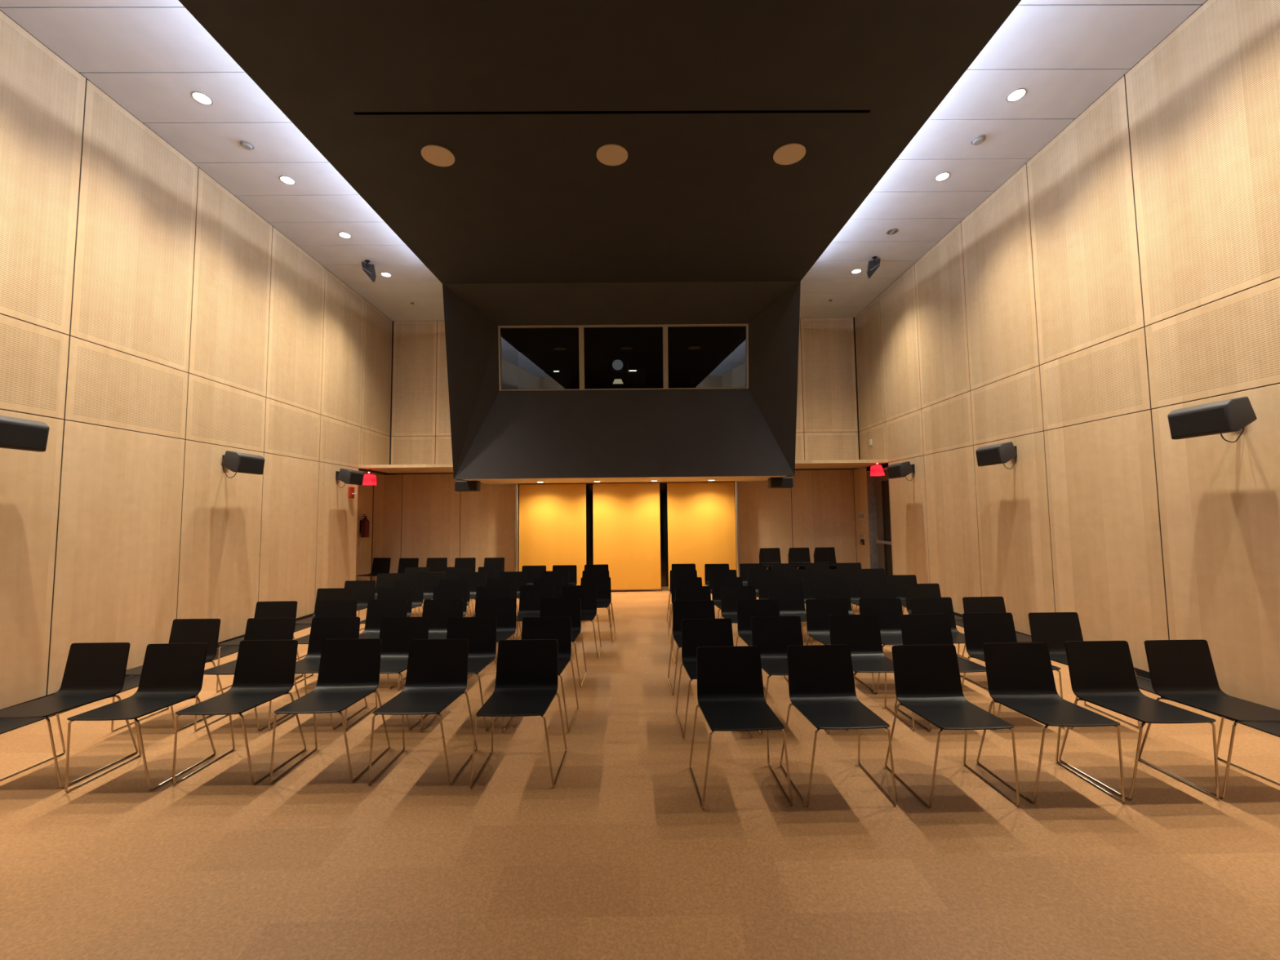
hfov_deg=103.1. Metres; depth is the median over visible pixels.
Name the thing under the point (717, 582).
chair
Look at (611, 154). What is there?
ceiling speaker
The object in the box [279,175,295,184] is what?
recessed light
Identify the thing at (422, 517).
wall
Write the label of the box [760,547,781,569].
chair
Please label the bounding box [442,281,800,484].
booth
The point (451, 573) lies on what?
chair
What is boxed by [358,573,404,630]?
chair
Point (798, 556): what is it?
chair
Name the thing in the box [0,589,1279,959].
floor
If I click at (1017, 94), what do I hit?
recessed light
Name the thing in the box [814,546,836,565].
chair
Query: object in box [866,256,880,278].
loudspeaker
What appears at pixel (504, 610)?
chair
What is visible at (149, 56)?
ceiling
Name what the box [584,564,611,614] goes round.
chair
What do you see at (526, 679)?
chair
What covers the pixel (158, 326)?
wall
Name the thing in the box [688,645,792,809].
chair
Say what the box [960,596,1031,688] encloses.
chair
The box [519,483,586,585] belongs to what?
roller shade
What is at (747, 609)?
chair
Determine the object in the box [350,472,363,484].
grille
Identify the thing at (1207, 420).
grille
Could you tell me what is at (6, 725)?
floor vent
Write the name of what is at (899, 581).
chair
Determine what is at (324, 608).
chair
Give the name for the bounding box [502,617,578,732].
chair
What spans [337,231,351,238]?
recessed light
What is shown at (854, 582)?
chair
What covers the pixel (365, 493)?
wall
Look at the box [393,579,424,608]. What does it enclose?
chair
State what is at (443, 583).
chair
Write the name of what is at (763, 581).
chair
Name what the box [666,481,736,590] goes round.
roller shade
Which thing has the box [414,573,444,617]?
chair
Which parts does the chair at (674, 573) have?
leg, leg, backrest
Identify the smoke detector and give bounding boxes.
[240,140,254,150]
[970,134,986,145]
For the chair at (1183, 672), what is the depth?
3.19 m
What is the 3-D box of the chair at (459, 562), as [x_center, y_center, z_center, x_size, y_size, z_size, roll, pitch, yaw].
[-3.487,1.926,9.967,0.512,0.757,0.533,0,-4,-5]
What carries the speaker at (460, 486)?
attached to the booth
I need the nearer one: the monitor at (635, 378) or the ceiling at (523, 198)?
the ceiling at (523, 198)
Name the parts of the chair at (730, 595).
seat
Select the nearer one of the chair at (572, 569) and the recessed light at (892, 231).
the recessed light at (892, 231)
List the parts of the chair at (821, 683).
leg, leg, backrest, seat, leg, leg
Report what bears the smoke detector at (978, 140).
attached to the ceiling at (149, 56)
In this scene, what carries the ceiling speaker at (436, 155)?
attached to the ceiling at (523, 198)
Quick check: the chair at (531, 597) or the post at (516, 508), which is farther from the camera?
the post at (516, 508)
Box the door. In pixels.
[866,467,893,575]
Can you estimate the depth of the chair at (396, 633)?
4.23 m
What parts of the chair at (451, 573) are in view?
backrest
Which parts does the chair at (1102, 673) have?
leg, backrest, leg, leg, seat, leg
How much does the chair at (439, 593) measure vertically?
0.757 m
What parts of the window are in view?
return panel, return panel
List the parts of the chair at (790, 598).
backrest, seat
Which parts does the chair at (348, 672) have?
leg, leg, seat, leg, backrest, leg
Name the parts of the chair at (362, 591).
backrest, seat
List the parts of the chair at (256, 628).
leg, seat, leg, backrest, leg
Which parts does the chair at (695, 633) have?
leg, leg, seat, backrest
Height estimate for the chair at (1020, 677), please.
0.757 m
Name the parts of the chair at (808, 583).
backrest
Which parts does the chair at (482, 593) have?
backrest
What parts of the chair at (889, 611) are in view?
leg, backrest, seat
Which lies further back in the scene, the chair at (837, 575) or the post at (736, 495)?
the post at (736, 495)
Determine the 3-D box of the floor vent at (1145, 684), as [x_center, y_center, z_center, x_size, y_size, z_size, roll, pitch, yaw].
[4.618,1.536,-0.109,0.291,0.016,18.712,-1,-4,-1]
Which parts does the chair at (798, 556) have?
seat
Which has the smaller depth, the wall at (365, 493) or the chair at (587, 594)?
the chair at (587, 594)
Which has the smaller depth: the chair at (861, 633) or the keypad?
the chair at (861, 633)
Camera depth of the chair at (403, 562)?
10.27 m
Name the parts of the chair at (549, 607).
backrest, seat, leg, leg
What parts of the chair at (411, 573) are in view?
backrest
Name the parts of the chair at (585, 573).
backrest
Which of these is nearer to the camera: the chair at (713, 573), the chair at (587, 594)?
the chair at (587, 594)
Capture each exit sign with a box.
[362,468,376,485]
[870,462,884,475]
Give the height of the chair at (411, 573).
0.757 m
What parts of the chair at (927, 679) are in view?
leg, backrest, leg, seat, leg, leg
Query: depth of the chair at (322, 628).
4.26 m
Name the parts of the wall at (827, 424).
panel, panel, panel, panel, panel, panel, panel, panel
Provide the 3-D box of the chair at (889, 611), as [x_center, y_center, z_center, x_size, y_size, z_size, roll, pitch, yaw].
[2.315,1.508,4.660,0.512,0.757,0.533,-1,-4,1]
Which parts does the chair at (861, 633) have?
backrest, seat, leg, leg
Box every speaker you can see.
[0,415,49,452]
[221,450,265,478]
[335,468,364,488]
[421,144,454,166]
[454,480,480,491]
[596,143,627,165]
[768,476,793,488]
[773,142,805,164]
[887,461,915,480]
[975,441,1017,469]
[1167,396,1257,442]
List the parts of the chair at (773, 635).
leg, seat, backrest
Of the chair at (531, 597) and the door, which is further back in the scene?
the door
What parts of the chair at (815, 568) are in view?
backrest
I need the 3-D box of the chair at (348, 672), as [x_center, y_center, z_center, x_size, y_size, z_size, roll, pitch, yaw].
[-1.983,1.464,3.275,0.512,0.757,0.533,-1,-4,-1]
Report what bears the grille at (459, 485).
attached to the speaker at (460, 486)
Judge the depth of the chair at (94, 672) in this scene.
3.44 m
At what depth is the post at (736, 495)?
10.53 m
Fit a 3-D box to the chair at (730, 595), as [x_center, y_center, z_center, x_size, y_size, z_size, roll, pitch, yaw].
[1.138,1.584,5.608,0.512,0.757,0.533,-1,-4,-2]
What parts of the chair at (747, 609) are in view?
seat, backrest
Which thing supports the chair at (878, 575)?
on the floor
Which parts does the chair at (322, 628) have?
leg, leg, seat, backrest, leg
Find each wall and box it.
[0,9,393,710]
[355,473,373,580]
[371,469,857,586]
[386,317,860,474]
[853,0,1279,710]
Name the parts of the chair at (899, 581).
backrest, seat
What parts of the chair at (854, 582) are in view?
seat, backrest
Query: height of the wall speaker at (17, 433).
0.319 m
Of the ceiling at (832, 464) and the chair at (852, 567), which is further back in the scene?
the ceiling at (832, 464)
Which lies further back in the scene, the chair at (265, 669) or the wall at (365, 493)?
the wall at (365, 493)
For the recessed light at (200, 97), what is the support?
in the ceiling at (149, 56)
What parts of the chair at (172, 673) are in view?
leg, seat, leg, leg, backrest, leg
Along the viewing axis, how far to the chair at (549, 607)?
5.12 m
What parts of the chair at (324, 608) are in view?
seat, backrest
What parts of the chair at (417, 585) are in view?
seat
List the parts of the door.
glass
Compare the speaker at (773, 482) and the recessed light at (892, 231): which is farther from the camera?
the speaker at (773, 482)
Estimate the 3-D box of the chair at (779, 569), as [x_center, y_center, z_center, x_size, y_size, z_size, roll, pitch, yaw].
[2.366,1.738,8.123,0.512,0.757,0.533,-1,-4,1]
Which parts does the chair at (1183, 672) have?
leg, backrest, seat, leg, leg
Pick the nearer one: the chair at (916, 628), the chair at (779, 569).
the chair at (916, 628)
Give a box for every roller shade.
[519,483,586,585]
[592,482,661,591]
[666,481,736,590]
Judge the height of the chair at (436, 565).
0.757 m
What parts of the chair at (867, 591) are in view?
backrest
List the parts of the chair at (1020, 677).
leg, backrest, leg, seat, leg, leg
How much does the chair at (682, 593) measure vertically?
0.757 m
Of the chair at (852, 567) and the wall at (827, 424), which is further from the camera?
the wall at (827, 424)
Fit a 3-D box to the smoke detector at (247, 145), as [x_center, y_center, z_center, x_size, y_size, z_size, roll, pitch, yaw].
[-4.391,-3.730,5.675,0.130,0.035,0.130,-1,-4,-1]
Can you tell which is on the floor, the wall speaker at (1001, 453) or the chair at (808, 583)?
the chair at (808, 583)
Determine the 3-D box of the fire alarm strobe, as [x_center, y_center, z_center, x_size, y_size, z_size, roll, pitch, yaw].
[-5.187,0.227,9.168,0.085,0.200,0.140,-1,-4,-1]
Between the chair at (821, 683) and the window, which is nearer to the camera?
the chair at (821, 683)
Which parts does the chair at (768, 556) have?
seat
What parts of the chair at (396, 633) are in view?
leg, leg, seat, backrest, leg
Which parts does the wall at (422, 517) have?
panel, panel, panel, panel, panel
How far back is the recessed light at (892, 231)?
7.58 m
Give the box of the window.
[518,481,737,589]
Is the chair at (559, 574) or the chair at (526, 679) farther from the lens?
the chair at (559, 574)
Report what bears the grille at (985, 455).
attached to the wall speaker at (1001, 453)
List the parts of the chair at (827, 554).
seat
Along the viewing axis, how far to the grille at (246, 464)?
6.37 m
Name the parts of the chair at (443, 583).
backrest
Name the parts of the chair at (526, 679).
leg, leg, seat, backrest, leg, leg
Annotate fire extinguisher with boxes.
[360,514,369,537]
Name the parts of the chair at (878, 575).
backrest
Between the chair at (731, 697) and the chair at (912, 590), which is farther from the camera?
the chair at (912, 590)
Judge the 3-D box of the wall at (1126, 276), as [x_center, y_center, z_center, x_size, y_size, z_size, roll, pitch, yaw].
[4.878,-1.329,0.930,0.300,5.865,20.600,-1,-4,-1]
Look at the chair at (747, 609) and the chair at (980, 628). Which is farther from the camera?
the chair at (747, 609)
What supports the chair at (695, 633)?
on the floor
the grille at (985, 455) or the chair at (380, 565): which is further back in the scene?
the chair at (380, 565)
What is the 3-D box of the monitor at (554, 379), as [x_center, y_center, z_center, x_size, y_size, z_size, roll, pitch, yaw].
[-1.586,-1.876,9.658,0.480,0.440,0.150,-1,-4,-1]
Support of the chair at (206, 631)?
on the floor
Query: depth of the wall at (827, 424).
10.79 m
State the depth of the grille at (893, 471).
8.66 m
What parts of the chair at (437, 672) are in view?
leg, leg, seat, backrest, leg, leg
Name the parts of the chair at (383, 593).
seat, backrest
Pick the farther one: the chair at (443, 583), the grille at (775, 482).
the grille at (775, 482)
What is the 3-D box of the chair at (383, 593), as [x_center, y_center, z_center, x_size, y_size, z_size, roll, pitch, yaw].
[-2.894,1.642,5.792,0.512,0.757,0.533,-1,-4,-2]
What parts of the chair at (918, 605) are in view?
backrest, seat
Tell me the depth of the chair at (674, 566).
8.49 m
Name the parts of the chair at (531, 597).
seat, backrest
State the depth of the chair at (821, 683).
3.16 m
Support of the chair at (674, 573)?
on the floor
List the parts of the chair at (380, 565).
seat, backrest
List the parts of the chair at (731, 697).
leg, leg, backrest, seat, leg, leg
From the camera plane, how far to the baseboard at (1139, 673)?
4.79 m
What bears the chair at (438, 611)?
on the floor
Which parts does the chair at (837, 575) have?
backrest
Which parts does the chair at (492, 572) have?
backrest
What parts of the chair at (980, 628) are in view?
leg, backrest, leg, seat, leg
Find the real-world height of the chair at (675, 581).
0.757 m
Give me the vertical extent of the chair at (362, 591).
0.757 m
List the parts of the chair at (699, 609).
leg, leg, seat, backrest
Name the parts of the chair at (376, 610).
seat, backrest, leg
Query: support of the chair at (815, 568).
on the floor
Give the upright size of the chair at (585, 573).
0.757 m
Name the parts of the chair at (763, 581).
backrest, leg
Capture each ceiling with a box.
[0,0,1206,320]
[178,0,1021,284]
[358,459,888,475]
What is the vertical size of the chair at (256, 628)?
0.757 m
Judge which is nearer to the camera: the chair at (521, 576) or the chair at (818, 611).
the chair at (818, 611)
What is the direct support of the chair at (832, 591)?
on the floor
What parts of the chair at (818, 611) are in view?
seat, backrest, leg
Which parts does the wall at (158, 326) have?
panel, panel, panel, panel, panel, panel, panel, panel, panel, panel, panel, panel, panel, panel, panel, panel, panel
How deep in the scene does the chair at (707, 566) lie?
8.42 m
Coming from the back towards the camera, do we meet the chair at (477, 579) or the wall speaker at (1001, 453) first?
the chair at (477, 579)
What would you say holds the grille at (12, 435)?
attached to the wall speaker at (17, 433)
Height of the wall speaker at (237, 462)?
0.319 m
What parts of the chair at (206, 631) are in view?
leg, seat, leg, backrest, leg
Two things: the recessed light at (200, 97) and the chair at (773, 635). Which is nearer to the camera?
the chair at (773, 635)
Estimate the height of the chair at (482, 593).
0.757 m
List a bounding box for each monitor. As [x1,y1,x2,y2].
[543,369,568,389]
[620,368,645,388]
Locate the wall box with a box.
[860,538,864,545]
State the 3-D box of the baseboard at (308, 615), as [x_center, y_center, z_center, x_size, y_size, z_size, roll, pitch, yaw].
[-5.129,1.615,-0.169,0.011,0.070,18.960,-1,-4,-1]
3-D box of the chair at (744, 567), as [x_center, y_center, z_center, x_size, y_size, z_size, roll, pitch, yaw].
[1.856,1.747,8.179,0.512,0.757,0.533,-1,-4,0]
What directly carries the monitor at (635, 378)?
on the booth
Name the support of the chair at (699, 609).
on the floor
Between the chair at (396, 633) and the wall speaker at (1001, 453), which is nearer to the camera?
the chair at (396, 633)
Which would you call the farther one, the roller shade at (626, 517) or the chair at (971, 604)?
the roller shade at (626, 517)
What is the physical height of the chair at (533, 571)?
0.757 m
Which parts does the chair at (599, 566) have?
backrest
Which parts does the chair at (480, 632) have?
leg, backrest, seat, leg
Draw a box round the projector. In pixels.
[608,360,628,388]
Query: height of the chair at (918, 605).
0.757 m
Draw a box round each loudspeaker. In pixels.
[361,259,376,281]
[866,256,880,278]
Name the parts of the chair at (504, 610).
backrest, seat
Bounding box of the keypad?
[858,512,864,519]
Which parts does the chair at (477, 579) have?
seat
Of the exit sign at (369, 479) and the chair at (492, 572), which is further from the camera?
the exit sign at (369, 479)
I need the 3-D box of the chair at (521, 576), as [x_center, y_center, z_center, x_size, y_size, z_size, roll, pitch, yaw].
[-1.887,1.735,7.367,0.512,0.757,0.533,-1,-4,-1]
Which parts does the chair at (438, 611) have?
leg, seat, backrest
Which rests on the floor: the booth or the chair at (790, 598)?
the chair at (790, 598)
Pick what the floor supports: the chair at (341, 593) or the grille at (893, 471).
the chair at (341, 593)
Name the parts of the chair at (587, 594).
backrest, seat, leg, leg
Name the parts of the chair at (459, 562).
backrest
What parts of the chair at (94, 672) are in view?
leg, seat, leg, backrest, leg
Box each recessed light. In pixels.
[191,91,213,105]
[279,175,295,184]
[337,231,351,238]
[380,271,391,276]
[851,268,862,273]
[886,228,898,235]
[934,172,950,181]
[1006,88,1026,102]
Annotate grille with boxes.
[0,422,48,448]
[239,457,264,472]
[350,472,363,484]
[455,481,475,489]
[771,478,792,486]
[887,466,900,477]
[976,448,999,464]
[1168,407,1227,436]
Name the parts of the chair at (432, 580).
seat, backrest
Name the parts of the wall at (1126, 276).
panel, panel, panel, panel, panel, panel, panel, panel, panel, panel, panel, panel, panel, panel, panel, panel, panel, panel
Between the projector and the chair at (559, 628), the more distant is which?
the projector
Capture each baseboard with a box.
[40,613,313,698]
[954,613,1151,679]
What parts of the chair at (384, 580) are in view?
backrest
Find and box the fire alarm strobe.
[348,486,356,497]
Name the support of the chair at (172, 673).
on the floor
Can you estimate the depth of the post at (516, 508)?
10.49 m
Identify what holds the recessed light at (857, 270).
in the ceiling at (149, 56)
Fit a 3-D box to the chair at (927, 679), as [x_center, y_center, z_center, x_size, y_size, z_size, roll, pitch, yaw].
[1.789,1.400,2.950,0.512,0.757,0.533,-1,-4,-1]
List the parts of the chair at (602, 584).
backrest, seat, leg, leg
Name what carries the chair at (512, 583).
on the floor
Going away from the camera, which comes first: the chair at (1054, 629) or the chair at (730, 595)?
the chair at (1054, 629)
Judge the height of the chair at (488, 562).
0.757 m
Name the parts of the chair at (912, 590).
backrest, seat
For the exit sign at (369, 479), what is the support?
hanging from the ceiling at (832, 464)
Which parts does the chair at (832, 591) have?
backrest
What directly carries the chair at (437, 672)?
on the floor
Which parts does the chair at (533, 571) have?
backrest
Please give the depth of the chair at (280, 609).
5.13 m
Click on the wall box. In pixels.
(862, 541)
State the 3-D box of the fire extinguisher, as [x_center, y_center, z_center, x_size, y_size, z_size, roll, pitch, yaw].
[-5.636,0.942,10.422,0.200,0.470,0.158,-4,-5,43]
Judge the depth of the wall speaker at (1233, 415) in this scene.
3.89 m
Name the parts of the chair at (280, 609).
leg, seat, backrest, leg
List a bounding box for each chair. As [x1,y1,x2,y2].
[0,642,138,788]
[64,643,216,792]
[111,618,223,731]
[172,640,306,785]
[194,617,299,730]
[216,600,302,692]
[267,617,367,729]
[269,638,390,784]
[293,600,357,684]
[295,587,351,659]
[344,580,375,617]
[344,617,429,730]
[355,557,391,580]
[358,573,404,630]
[359,599,407,688]
[360,587,413,624]
[367,639,477,785]
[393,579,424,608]
[397,558,418,573]
[397,599,468,689]
[404,567,429,617]
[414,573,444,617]
[419,617,497,732]
[426,557,447,573]
[432,586,467,617]
[439,579,471,617]
[444,566,473,617]
[454,557,475,599]
[459,572,486,600]
[466,566,502,617]
[467,598,517,678]
[469,639,567,788]
[471,586,514,639]
[484,557,504,571]
[486,578,521,639]
[499,571,527,599]
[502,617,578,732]
[508,585,554,639]
[516,565,546,613]
[540,597,586,688]
[541,570,568,586]
[552,564,577,585]
[562,585,601,659]
[573,577,615,642]
[582,570,613,626]
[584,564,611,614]
[666,569,697,627]
[667,577,702,643]
[667,600,715,696]
[668,563,695,612]
[671,586,711,663]
[675,618,752,739]
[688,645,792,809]
[704,564,728,586]
[709,569,736,594]
[711,577,742,618]
[720,586,755,622]
[735,599,788,682]
[739,563,764,586]
[746,568,774,599]
[751,616,829,734]
[757,576,804,642]
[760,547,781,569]
[768,585,819,644]
[771,563,795,576]
[779,644,897,807]
[789,547,810,568]
[801,576,832,643]
[804,562,829,610]
[805,599,875,693]
[811,584,854,644]
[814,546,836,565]
[821,568,853,612]
[828,614,915,731]
[835,562,861,575]
[842,575,874,614]
[854,568,902,614]
[854,598,902,693]
[859,584,899,645]
[884,574,916,614]
[884,644,1020,808]
[894,613,996,731]
[904,583,969,659]
[910,597,988,690]
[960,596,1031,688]
[961,612,1065,728]
[976,642,1125,804]
[1028,612,1140,728]
[1058,640,1219,800]
[1138,639,1279,799]
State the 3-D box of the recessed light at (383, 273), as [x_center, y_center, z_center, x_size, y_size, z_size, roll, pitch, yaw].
[-4.378,-3.541,8.754,0.168,0.005,0.168,-1,-4,-1]
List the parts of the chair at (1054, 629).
backrest, seat, leg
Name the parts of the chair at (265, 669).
leg, leg, seat, leg, backrest, leg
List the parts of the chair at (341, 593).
seat, backrest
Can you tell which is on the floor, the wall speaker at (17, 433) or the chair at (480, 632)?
the chair at (480, 632)
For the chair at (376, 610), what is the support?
on the floor
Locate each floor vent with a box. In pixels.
[0,624,311,734]
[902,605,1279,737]
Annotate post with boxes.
[514,484,518,571]
[734,481,740,577]
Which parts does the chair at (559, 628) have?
leg, backrest, seat, leg, leg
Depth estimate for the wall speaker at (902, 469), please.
8.52 m
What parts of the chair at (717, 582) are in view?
seat, backrest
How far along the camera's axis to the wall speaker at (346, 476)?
8.63 m
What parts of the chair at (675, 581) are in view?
leg, backrest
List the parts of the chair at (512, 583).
backrest, leg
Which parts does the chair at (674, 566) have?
backrest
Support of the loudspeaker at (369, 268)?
hanging from the ceiling at (149, 56)
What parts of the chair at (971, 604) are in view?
leg, backrest, seat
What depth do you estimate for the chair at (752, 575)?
7.49 m
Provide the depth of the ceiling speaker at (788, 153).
5.12 m
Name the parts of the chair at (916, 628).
backrest, leg, seat, leg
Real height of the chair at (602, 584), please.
0.757 m
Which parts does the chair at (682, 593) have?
backrest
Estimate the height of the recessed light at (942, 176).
0.005 m
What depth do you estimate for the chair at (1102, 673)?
3.18 m
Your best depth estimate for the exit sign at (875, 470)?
9.58 m
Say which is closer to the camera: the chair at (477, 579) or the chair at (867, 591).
the chair at (867, 591)

